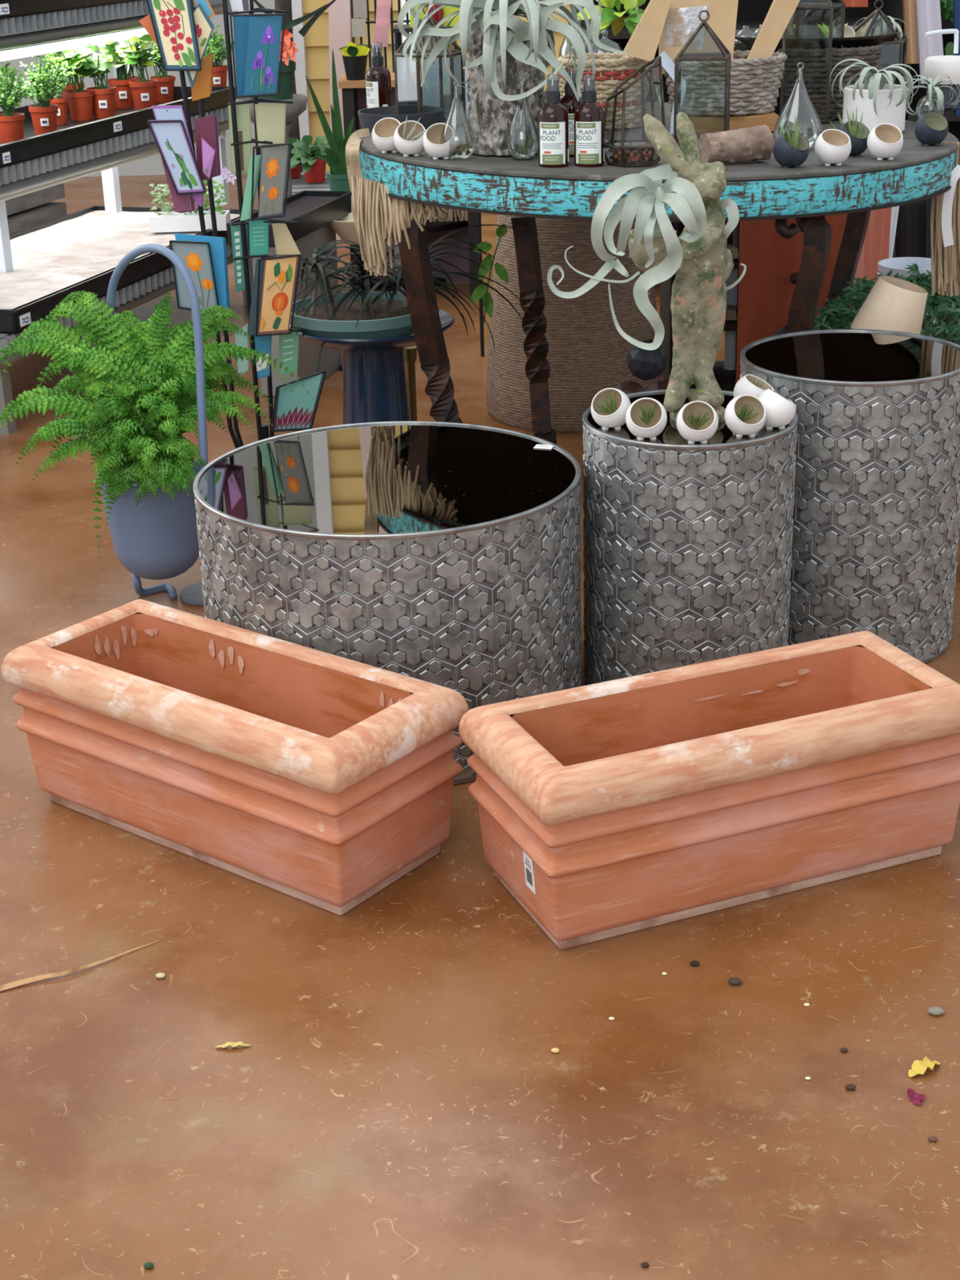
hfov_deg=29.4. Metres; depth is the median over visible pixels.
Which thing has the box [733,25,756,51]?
glass ball
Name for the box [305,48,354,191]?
potted plant
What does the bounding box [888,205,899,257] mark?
pole
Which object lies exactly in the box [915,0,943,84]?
hanging cloth
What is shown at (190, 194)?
card
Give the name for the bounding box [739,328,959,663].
table
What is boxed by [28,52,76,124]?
potted plant
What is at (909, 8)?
wood strip
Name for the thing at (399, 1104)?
floor
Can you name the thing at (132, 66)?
potted plant
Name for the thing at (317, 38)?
wall
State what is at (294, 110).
basin
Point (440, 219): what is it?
tassel
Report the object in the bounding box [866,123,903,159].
pot
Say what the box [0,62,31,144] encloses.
potted plant
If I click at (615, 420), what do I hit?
pot
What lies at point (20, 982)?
blade
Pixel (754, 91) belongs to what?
wicker basket
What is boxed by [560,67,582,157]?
spray bottle
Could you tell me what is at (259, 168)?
booklet
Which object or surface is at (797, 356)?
mirror
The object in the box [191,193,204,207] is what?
card
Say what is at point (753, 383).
air plant
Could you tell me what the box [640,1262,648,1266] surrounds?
crumb
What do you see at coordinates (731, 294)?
pole
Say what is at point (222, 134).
light
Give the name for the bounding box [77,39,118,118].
potted plant
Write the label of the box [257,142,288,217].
card
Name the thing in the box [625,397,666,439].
pot
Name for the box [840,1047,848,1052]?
crumb
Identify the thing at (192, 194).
card
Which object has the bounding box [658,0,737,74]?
kraft bag
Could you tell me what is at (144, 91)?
potted plant
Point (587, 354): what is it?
planter
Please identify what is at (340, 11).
trim
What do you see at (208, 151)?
card
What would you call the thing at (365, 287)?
leaf plant
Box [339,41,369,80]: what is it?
potted plant
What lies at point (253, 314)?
card
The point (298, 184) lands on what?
bench
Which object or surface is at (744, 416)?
air plant
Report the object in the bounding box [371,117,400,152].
pot
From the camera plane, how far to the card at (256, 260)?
4.29 m
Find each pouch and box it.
[373,24,388,47]
[375,4,391,26]
[377,0,391,8]
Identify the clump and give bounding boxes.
[451,142,473,155]
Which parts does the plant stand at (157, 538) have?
pot, leg, hoop handle, plate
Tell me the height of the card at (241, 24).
0.174 m
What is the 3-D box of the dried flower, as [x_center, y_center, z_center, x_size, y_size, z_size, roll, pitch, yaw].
[0.540,0.566,2.267,0.019,0.008,0.028,-20,29,-38]
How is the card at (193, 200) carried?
in the rack
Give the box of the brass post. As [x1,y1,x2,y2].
[404,346,417,421]
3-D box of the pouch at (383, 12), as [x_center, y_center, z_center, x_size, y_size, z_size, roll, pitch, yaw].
[-0.367,-2.360,6.913,0.061,0.083,0.050,-2,22,0]
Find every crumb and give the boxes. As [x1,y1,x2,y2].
[143,1262,153,1268]
[155,973,164,977]
[551,1048,559,1053]
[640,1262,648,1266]
[689,960,699,966]
[728,977,742,985]
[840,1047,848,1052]
[844,1084,855,1090]
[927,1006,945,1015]
[927,1136,937,1142]
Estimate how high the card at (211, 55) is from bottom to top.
0.097 m
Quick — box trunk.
[464,22,546,155]
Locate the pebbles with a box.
[608,142,654,163]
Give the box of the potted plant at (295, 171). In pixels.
[288,137,301,178]
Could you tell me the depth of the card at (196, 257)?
4.25 m
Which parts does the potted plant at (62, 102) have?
pot, stem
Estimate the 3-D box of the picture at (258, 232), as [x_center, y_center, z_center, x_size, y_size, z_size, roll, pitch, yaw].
[-0.515,-0.940,4.255,0.029,0.042,0.001,-2,22,0]
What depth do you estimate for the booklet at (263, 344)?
4.38 m
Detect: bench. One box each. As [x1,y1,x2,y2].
[0,0,253,435]
[291,171,404,292]
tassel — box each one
[432,211,446,222]
[446,208,461,222]
[460,210,467,221]
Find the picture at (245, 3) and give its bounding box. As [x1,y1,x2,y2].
[241,0,248,10]
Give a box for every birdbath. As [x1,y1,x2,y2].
[235,93,307,198]
[288,309,454,424]
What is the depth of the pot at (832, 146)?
3.67 m
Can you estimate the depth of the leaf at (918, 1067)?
2.32 m
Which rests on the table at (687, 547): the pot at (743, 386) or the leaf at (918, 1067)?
the pot at (743, 386)
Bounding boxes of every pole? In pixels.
[724,250,738,369]
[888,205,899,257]
[888,206,895,251]
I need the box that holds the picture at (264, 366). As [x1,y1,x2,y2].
[255,354,268,371]
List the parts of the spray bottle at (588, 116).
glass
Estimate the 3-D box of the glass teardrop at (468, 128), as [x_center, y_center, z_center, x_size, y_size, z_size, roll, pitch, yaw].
[-0.047,-1.077,3.780,0.075,0.154,0.075,-2,22,0]
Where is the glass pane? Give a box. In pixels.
[422,58,468,119]
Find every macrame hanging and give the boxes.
[345,128,448,276]
[930,142,959,296]
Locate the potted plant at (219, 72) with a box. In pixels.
[203,25,234,86]
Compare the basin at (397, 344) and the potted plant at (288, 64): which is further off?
the potted plant at (288, 64)
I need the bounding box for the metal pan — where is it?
[734,25,900,52]
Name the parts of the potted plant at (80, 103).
stem, pot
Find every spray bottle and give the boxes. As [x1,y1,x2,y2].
[365,42,391,108]
[537,74,568,167]
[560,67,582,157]
[573,74,604,167]
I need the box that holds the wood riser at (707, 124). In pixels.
[687,111,778,133]
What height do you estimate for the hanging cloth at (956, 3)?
0.390 m
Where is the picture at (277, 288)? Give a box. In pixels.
[261,262,292,329]
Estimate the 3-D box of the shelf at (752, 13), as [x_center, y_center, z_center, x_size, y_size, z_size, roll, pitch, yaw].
[1.489,-2.282,6.538,2.300,2.000,0.400,-2,22,0]
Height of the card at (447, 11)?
0.085 m
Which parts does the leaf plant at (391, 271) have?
stem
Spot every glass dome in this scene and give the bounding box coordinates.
[557,15,598,96]
[586,29,622,53]
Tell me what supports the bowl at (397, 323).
on the birdbath at (384, 397)
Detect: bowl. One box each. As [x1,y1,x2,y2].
[289,291,413,339]
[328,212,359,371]
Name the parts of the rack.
upright rod, upright rod, upright rod, upright rod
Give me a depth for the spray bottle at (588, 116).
3.65 m
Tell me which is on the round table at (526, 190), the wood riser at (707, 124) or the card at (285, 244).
the wood riser at (707, 124)
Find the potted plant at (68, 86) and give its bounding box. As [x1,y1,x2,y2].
[48,50,88,96]
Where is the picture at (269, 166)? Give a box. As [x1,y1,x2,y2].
[261,157,279,216]
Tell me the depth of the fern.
3.75 m
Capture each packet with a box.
[351,17,366,36]
[352,0,367,17]
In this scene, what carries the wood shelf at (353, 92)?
on the floor
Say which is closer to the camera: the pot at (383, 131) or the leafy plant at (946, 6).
the pot at (383, 131)
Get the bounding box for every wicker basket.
[557,52,648,129]
[664,49,787,116]
[777,44,883,119]
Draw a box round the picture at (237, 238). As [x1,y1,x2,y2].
[234,231,241,283]
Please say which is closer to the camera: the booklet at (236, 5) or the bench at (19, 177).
the booklet at (236, 5)
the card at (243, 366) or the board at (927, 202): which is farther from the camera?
the board at (927, 202)
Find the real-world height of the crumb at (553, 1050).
0.005 m
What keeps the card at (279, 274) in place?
in the rack
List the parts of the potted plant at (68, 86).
stem, pot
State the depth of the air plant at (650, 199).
3.01 m
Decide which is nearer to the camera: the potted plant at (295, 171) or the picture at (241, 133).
the picture at (241, 133)
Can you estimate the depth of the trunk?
3.80 m
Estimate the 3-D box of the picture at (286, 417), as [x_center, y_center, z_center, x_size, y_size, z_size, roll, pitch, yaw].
[-0.443,-0.530,4.363,0.099,0.059,0.002,1,22,6]
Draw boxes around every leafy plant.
[577,0,645,39]
[939,0,954,55]
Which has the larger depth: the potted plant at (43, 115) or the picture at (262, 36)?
the potted plant at (43, 115)
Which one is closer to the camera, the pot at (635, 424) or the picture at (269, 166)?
the pot at (635, 424)
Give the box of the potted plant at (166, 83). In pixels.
[147,40,175,102]
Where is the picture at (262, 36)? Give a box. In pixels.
[250,24,274,91]
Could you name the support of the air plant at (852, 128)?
in the pot at (859, 145)
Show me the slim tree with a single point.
(284, 5)
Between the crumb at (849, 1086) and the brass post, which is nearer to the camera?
the crumb at (849, 1086)
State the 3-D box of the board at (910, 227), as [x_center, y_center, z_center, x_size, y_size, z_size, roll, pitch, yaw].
[1.462,-1.274,6.200,0.130,0.413,0.036,-2,22,0]
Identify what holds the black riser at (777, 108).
on the round table at (526, 190)
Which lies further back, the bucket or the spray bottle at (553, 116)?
the bucket
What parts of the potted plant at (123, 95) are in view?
stem, pot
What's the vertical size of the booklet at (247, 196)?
0.146 m
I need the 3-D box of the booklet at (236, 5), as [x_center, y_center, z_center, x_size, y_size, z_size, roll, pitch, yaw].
[-0.542,-1.437,4.107,0.049,0.054,0.004,-2,22,0]
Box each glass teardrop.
[440,80,475,159]
[506,76,538,159]
[773,62,822,149]
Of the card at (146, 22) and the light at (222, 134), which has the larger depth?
the light at (222, 134)
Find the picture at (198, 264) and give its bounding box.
[185,252,213,307]
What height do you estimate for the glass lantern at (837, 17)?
0.367 m
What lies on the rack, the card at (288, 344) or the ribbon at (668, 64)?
the card at (288, 344)
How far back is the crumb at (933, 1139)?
2.19 m
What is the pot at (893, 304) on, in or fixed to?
on the floor
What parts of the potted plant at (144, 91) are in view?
stem, pot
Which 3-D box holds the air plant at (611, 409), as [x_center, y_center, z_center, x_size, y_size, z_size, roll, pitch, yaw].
[0.220,-0.410,3.189,0.039,0.049,0.041,-2,22,0]
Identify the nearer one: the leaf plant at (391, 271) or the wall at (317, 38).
the leaf plant at (391, 271)
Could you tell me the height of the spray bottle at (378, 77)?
0.176 m
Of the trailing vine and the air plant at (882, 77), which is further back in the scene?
the trailing vine
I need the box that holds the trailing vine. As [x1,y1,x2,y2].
[469,223,508,324]
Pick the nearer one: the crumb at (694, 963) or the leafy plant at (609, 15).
the crumb at (694, 963)
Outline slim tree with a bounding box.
[253,0,336,172]
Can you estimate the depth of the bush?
4.30 m
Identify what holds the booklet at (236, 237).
attached to the rack
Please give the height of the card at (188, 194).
0.164 m
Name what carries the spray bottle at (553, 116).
on the round table at (526, 190)
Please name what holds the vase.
on the shelf at (407, 28)
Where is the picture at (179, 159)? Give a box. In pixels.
[164,137,198,189]
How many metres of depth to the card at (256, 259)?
4.29 m
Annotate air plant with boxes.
[397,0,639,101]
[402,115,426,141]
[511,129,534,154]
[546,164,746,350]
[595,391,616,414]
[638,403,657,425]
[684,407,711,429]
[734,402,759,422]
[747,378,764,387]
[779,118,800,148]
[783,117,813,137]
[829,58,919,115]
[829,106,863,137]
[853,15,909,48]
[905,74,959,115]
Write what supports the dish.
on the round table at (526, 190)
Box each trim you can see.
[291,0,311,172]
[328,0,351,239]
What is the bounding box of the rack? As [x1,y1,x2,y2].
[146,0,326,448]
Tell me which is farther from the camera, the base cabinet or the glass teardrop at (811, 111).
the base cabinet
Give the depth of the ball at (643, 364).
4.19 m
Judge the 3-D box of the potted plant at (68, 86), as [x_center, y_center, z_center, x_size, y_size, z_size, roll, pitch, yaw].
[-1.499,-2.071,6.669,0.163,0.265,0.161,-12,24,-23]
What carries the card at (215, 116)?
in the rack
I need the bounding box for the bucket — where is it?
[876,257,934,323]
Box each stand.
[97,244,208,605]
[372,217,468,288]
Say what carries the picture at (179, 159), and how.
attached to the card at (171, 137)
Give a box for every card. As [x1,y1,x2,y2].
[138,14,156,43]
[147,0,199,69]
[147,120,204,192]
[151,105,195,159]
[160,155,190,212]
[170,240,217,311]
[174,233,227,314]
[176,194,191,212]
[179,194,193,212]
[179,194,194,213]
[181,200,195,213]
[186,3,213,88]
[191,56,210,101]
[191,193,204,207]
[193,0,215,17]
[195,115,217,178]
[200,133,216,180]
[202,53,213,93]
[202,54,212,94]
[202,115,217,178]
[202,115,218,179]
[202,115,221,180]
[203,115,220,179]
[222,237,228,315]
[224,237,229,308]
[225,238,230,316]
[232,16,248,95]
[234,324,248,375]
[244,15,282,95]
[247,258,257,334]
[247,260,257,335]
[248,258,264,335]
[254,102,285,146]
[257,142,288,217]
[257,256,298,334]
[271,222,301,254]
[273,370,324,430]
[279,331,299,376]
[409,4,426,26]
[443,5,459,26]
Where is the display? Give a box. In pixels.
[350,0,456,72]
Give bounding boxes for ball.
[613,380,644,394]
[626,338,666,380]
[648,379,669,391]
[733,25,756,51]
[749,24,762,37]
[915,94,945,118]
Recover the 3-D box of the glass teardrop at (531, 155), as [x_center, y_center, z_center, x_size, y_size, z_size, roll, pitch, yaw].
[0.087,-1.073,3.754,0.067,0.164,0.067,-2,22,0]
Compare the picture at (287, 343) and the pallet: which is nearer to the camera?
the picture at (287, 343)
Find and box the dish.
[357,105,443,132]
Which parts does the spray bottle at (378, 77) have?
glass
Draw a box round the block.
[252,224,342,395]
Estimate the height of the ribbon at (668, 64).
0.187 m
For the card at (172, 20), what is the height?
0.166 m
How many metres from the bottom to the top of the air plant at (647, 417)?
0.045 m
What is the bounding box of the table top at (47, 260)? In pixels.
[0,210,239,309]
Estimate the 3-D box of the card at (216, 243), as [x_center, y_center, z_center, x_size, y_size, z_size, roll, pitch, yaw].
[-0.650,-0.854,4.275,0.111,0.197,0.005,-4,22,-5]
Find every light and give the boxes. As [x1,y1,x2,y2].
[0,26,148,61]
[0,130,226,201]
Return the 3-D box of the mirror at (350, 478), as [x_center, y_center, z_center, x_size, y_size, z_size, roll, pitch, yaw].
[-0.163,-0.290,3.222,0.662,0.004,0.662,-21,29,-39]
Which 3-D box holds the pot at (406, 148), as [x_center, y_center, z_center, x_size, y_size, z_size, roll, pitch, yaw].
[-0.145,-1.054,3.838,0.073,0.070,0.074,-2,22,0]
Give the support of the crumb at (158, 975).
on the floor
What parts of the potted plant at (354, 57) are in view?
flower, pot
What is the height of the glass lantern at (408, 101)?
0.272 m
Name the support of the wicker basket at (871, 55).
on the round table at (526, 190)
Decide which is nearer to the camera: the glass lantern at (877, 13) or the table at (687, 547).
the table at (687, 547)
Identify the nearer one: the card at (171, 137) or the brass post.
the card at (171, 137)
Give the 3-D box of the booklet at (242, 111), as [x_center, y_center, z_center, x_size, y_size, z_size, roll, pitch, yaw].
[-0.552,-1.157,4.216,0.055,0.161,0.005,-6,23,-11]
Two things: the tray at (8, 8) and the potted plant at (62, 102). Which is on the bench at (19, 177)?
the tray at (8, 8)
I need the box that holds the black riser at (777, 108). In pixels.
[773,54,856,115]
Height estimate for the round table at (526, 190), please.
0.921 m
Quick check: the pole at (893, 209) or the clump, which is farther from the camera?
the pole at (893, 209)
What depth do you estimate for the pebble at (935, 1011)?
2.43 m
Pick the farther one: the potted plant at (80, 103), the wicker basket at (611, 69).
the potted plant at (80, 103)
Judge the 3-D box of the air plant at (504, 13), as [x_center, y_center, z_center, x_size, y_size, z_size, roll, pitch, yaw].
[0.076,-1.224,3.752,0.450,0.280,0.365,8,24,22]
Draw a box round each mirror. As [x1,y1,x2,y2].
[198,423,575,533]
[587,392,792,444]
[745,331,959,381]
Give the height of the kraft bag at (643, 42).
0.140 m
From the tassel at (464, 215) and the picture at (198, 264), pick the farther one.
the tassel at (464, 215)
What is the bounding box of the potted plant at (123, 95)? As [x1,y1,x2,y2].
[97,41,140,108]
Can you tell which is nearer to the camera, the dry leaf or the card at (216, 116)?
the dry leaf
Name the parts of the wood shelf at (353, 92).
panel, panel, panel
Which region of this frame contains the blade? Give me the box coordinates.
[0,938,163,991]
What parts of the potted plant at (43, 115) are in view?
pot, stem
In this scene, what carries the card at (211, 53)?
in the rack
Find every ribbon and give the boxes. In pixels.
[659,50,686,133]
[941,164,959,247]
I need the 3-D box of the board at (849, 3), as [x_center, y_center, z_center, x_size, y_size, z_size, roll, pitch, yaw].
[1.224,-2.103,5.967,0.090,0.069,0.036,-2,22,0]
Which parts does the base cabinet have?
panel, knob, panel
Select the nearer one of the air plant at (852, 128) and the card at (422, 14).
the air plant at (852, 128)
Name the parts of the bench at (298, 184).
leg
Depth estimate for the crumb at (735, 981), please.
2.51 m
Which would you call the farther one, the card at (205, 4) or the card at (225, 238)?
the card at (225, 238)
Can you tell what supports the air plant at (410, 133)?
in the pot at (406, 148)
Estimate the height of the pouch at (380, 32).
0.084 m
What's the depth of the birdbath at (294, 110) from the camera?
5.66 m
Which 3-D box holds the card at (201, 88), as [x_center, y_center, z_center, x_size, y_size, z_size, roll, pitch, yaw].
[-0.635,-1.279,4.163,0.050,0.096,0.005,-6,23,-11]
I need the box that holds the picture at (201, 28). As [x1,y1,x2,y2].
[195,22,207,46]
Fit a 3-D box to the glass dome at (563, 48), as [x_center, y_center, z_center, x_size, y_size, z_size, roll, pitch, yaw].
[0.244,-1.423,4.521,0.103,0.231,0.103,-2,22,0]
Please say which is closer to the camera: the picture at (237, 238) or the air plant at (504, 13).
the air plant at (504, 13)
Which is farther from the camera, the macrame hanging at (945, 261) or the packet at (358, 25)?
the packet at (358, 25)
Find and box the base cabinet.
[735,207,891,384]
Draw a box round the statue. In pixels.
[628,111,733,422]
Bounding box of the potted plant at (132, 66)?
[113,41,142,79]
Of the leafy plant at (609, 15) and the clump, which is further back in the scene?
the leafy plant at (609, 15)
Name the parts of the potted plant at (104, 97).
stem, pot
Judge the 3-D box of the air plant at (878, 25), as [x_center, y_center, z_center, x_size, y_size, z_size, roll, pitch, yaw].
[0.996,-1.501,4.514,0.119,0.081,0.116,-5,23,-9]
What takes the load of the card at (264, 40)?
in the rack
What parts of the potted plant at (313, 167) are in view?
pot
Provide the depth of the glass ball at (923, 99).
4.33 m
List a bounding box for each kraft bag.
[622,0,671,61]
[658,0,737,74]
[746,0,799,70]
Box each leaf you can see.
[215,1041,250,1048]
[908,1056,940,1077]
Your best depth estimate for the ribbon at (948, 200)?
3.98 m
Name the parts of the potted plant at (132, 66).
stem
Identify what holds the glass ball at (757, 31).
in the metal pan
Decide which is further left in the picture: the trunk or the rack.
the rack
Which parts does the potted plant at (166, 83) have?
stem, pot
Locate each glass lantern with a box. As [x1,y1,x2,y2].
[393,4,466,127]
[673,9,731,145]
[779,0,845,123]
[853,0,907,84]
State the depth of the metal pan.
4.39 m
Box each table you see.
[0,205,257,333]
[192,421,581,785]
[359,102,959,444]
[582,388,798,685]
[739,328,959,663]
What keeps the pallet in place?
on the floor
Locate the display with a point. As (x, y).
(407, 20)
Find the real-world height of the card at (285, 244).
0.076 m
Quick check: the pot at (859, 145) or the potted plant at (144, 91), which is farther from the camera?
the potted plant at (144, 91)
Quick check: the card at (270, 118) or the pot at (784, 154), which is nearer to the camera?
the pot at (784, 154)
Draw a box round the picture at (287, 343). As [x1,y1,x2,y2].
[283,338,293,361]
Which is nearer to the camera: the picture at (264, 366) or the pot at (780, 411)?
the pot at (780, 411)
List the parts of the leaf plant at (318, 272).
stem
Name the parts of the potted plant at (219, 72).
stem, pot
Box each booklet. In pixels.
[227,102,252,174]
[229,0,249,11]
[230,224,248,292]
[240,155,258,221]
[241,155,260,221]
[243,155,261,221]
[248,219,268,255]
[253,333,271,377]
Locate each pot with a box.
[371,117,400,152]
[393,120,426,156]
[422,123,457,159]
[591,387,631,429]
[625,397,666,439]
[675,400,718,443]
[724,394,766,436]
[733,373,773,398]
[757,388,796,429]
[773,130,809,168]
[814,128,851,165]
[838,120,869,156]
[844,24,855,37]
[850,275,928,334]
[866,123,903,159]
[914,111,948,146]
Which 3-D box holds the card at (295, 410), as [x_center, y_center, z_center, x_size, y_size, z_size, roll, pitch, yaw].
[-0.431,-0.569,4.349,0.135,0.147,0.008,0,22,5]
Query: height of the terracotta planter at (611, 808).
0.284 m
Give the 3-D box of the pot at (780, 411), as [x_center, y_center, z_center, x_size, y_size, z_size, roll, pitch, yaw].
[0.513,-0.403,3.169,0.071,0.067,0.071,-2,22,0]
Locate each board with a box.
[842,0,867,7]
[895,203,924,257]
[924,198,931,258]
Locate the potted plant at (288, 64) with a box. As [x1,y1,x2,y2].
[249,29,298,100]
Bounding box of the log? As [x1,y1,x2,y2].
[697,124,773,163]
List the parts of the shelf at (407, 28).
leg, leg, leg, leg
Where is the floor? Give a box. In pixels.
[0,173,959,1279]
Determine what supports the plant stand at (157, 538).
on the floor
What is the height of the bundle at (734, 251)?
0.036 m
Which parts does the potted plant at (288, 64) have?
pot, flower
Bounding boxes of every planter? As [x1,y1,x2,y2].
[1,599,468,915]
[458,631,959,949]
[486,214,661,432]
[842,84,906,133]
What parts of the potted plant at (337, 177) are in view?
pot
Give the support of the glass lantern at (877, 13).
on the round table at (526, 190)
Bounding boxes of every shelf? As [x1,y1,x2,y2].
[0,86,236,168]
[337,70,478,297]
[392,23,484,356]
[571,0,959,257]
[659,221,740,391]
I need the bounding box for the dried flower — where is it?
[906,1088,926,1105]
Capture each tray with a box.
[0,0,140,18]
[226,190,351,247]
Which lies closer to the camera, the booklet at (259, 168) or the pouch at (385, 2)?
the booklet at (259, 168)
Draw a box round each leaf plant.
[250,240,368,319]
[293,242,476,384]
[301,224,529,352]
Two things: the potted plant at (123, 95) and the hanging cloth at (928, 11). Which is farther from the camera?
the potted plant at (123, 95)
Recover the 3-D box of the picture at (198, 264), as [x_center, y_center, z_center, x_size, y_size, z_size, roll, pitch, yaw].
[-0.651,-0.836,4.259,0.061,0.137,0.003,-4,22,-5]
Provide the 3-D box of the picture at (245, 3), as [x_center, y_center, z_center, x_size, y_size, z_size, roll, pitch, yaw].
[-0.529,-1.437,4.106,0.017,0.042,0.001,-2,22,0]
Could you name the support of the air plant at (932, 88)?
on the round table at (526, 190)
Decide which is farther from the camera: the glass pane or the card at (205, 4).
the glass pane
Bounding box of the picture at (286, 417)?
[274,406,314,429]
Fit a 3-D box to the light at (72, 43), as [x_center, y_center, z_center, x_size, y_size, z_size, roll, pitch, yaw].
[-1.407,-2.046,6.216,0.100,0.084,2.161,5,23,16]
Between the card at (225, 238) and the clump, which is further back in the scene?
the card at (225, 238)
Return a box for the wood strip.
[902,0,919,63]
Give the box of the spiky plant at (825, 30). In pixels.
[817,22,847,38]
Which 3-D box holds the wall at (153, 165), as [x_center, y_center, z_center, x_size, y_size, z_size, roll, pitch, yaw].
[-3.509,-4.029,9.550,6.000,3.200,0.120,-2,22,0]
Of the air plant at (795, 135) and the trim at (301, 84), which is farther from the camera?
the trim at (301, 84)
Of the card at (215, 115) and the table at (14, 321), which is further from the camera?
the table at (14, 321)
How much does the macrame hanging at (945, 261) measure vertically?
0.344 m
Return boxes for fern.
[0,288,313,557]
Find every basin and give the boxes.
[235,93,307,124]
[288,309,454,351]
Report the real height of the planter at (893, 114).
0.098 m
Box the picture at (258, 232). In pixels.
[253,226,264,245]
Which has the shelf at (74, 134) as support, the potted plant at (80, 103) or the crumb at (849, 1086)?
the potted plant at (80, 103)
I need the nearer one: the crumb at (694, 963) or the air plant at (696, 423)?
the crumb at (694, 963)
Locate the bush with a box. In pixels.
[812,262,959,345]
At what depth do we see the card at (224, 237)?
4.29 m
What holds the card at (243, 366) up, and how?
in the rack
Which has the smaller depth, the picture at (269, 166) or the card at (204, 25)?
the card at (204, 25)
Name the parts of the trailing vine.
stem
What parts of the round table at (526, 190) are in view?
leg, leg, leg, leg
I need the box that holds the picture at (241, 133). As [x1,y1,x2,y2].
[237,130,244,170]
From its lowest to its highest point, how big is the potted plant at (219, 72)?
0.254 m
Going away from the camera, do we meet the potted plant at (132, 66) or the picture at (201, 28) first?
the picture at (201, 28)
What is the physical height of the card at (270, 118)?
0.093 m
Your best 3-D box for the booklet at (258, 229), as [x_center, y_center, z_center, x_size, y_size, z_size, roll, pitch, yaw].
[-0.514,-0.937,4.258,0.049,0.082,0.004,-2,22,0]
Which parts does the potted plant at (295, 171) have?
pot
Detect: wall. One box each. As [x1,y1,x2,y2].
[0,0,275,177]
[302,0,402,171]
[419,0,572,102]
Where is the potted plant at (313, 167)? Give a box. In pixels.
[290,135,330,182]
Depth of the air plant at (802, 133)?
3.90 m
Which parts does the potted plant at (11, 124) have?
pot, stem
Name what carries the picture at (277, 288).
attached to the card at (279, 274)
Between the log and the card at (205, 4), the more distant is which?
the card at (205, 4)
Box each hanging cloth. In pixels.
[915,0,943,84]
[952,0,959,115]
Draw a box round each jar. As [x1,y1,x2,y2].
[922,28,959,107]
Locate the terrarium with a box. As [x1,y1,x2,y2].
[604,55,665,167]
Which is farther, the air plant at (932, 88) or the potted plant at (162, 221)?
the potted plant at (162, 221)
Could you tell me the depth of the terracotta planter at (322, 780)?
2.81 m
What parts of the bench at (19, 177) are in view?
post, post, post, frame rail, frame rail, post, frame rail, post, post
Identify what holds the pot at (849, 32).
in the metal pan
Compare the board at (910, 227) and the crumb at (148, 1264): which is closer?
the crumb at (148, 1264)
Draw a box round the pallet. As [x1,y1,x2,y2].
[4,182,66,234]
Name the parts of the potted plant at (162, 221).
flower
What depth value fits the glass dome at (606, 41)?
4.52 m
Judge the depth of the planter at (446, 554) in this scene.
3.05 m
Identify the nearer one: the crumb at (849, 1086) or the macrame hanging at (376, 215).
the crumb at (849, 1086)
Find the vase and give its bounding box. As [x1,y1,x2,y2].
[425,4,444,26]
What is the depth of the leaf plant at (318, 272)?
4.40 m
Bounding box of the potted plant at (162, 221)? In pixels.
[148,166,236,232]
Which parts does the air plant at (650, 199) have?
stem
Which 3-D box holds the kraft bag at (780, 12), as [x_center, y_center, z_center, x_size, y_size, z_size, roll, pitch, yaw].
[0.676,-1.407,4.238,0.150,0.174,0.045,-13,25,-27]
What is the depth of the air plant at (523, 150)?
3.77 m
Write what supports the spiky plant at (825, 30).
in the metal pan
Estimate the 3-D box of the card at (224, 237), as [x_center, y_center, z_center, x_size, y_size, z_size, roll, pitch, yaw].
[-0.649,-0.855,4.281,0.111,0.197,0.005,-4,22,-5]
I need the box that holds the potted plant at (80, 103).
[56,40,98,120]
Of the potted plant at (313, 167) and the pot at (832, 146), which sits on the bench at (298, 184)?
the potted plant at (313, 167)
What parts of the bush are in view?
stem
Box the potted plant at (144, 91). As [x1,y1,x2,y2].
[115,31,157,111]
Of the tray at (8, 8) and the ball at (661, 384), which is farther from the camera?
the tray at (8, 8)
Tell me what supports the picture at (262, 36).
attached to the card at (264, 40)
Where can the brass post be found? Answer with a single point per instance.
(411, 353)
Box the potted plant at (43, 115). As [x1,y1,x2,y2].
[14,55,69,135]

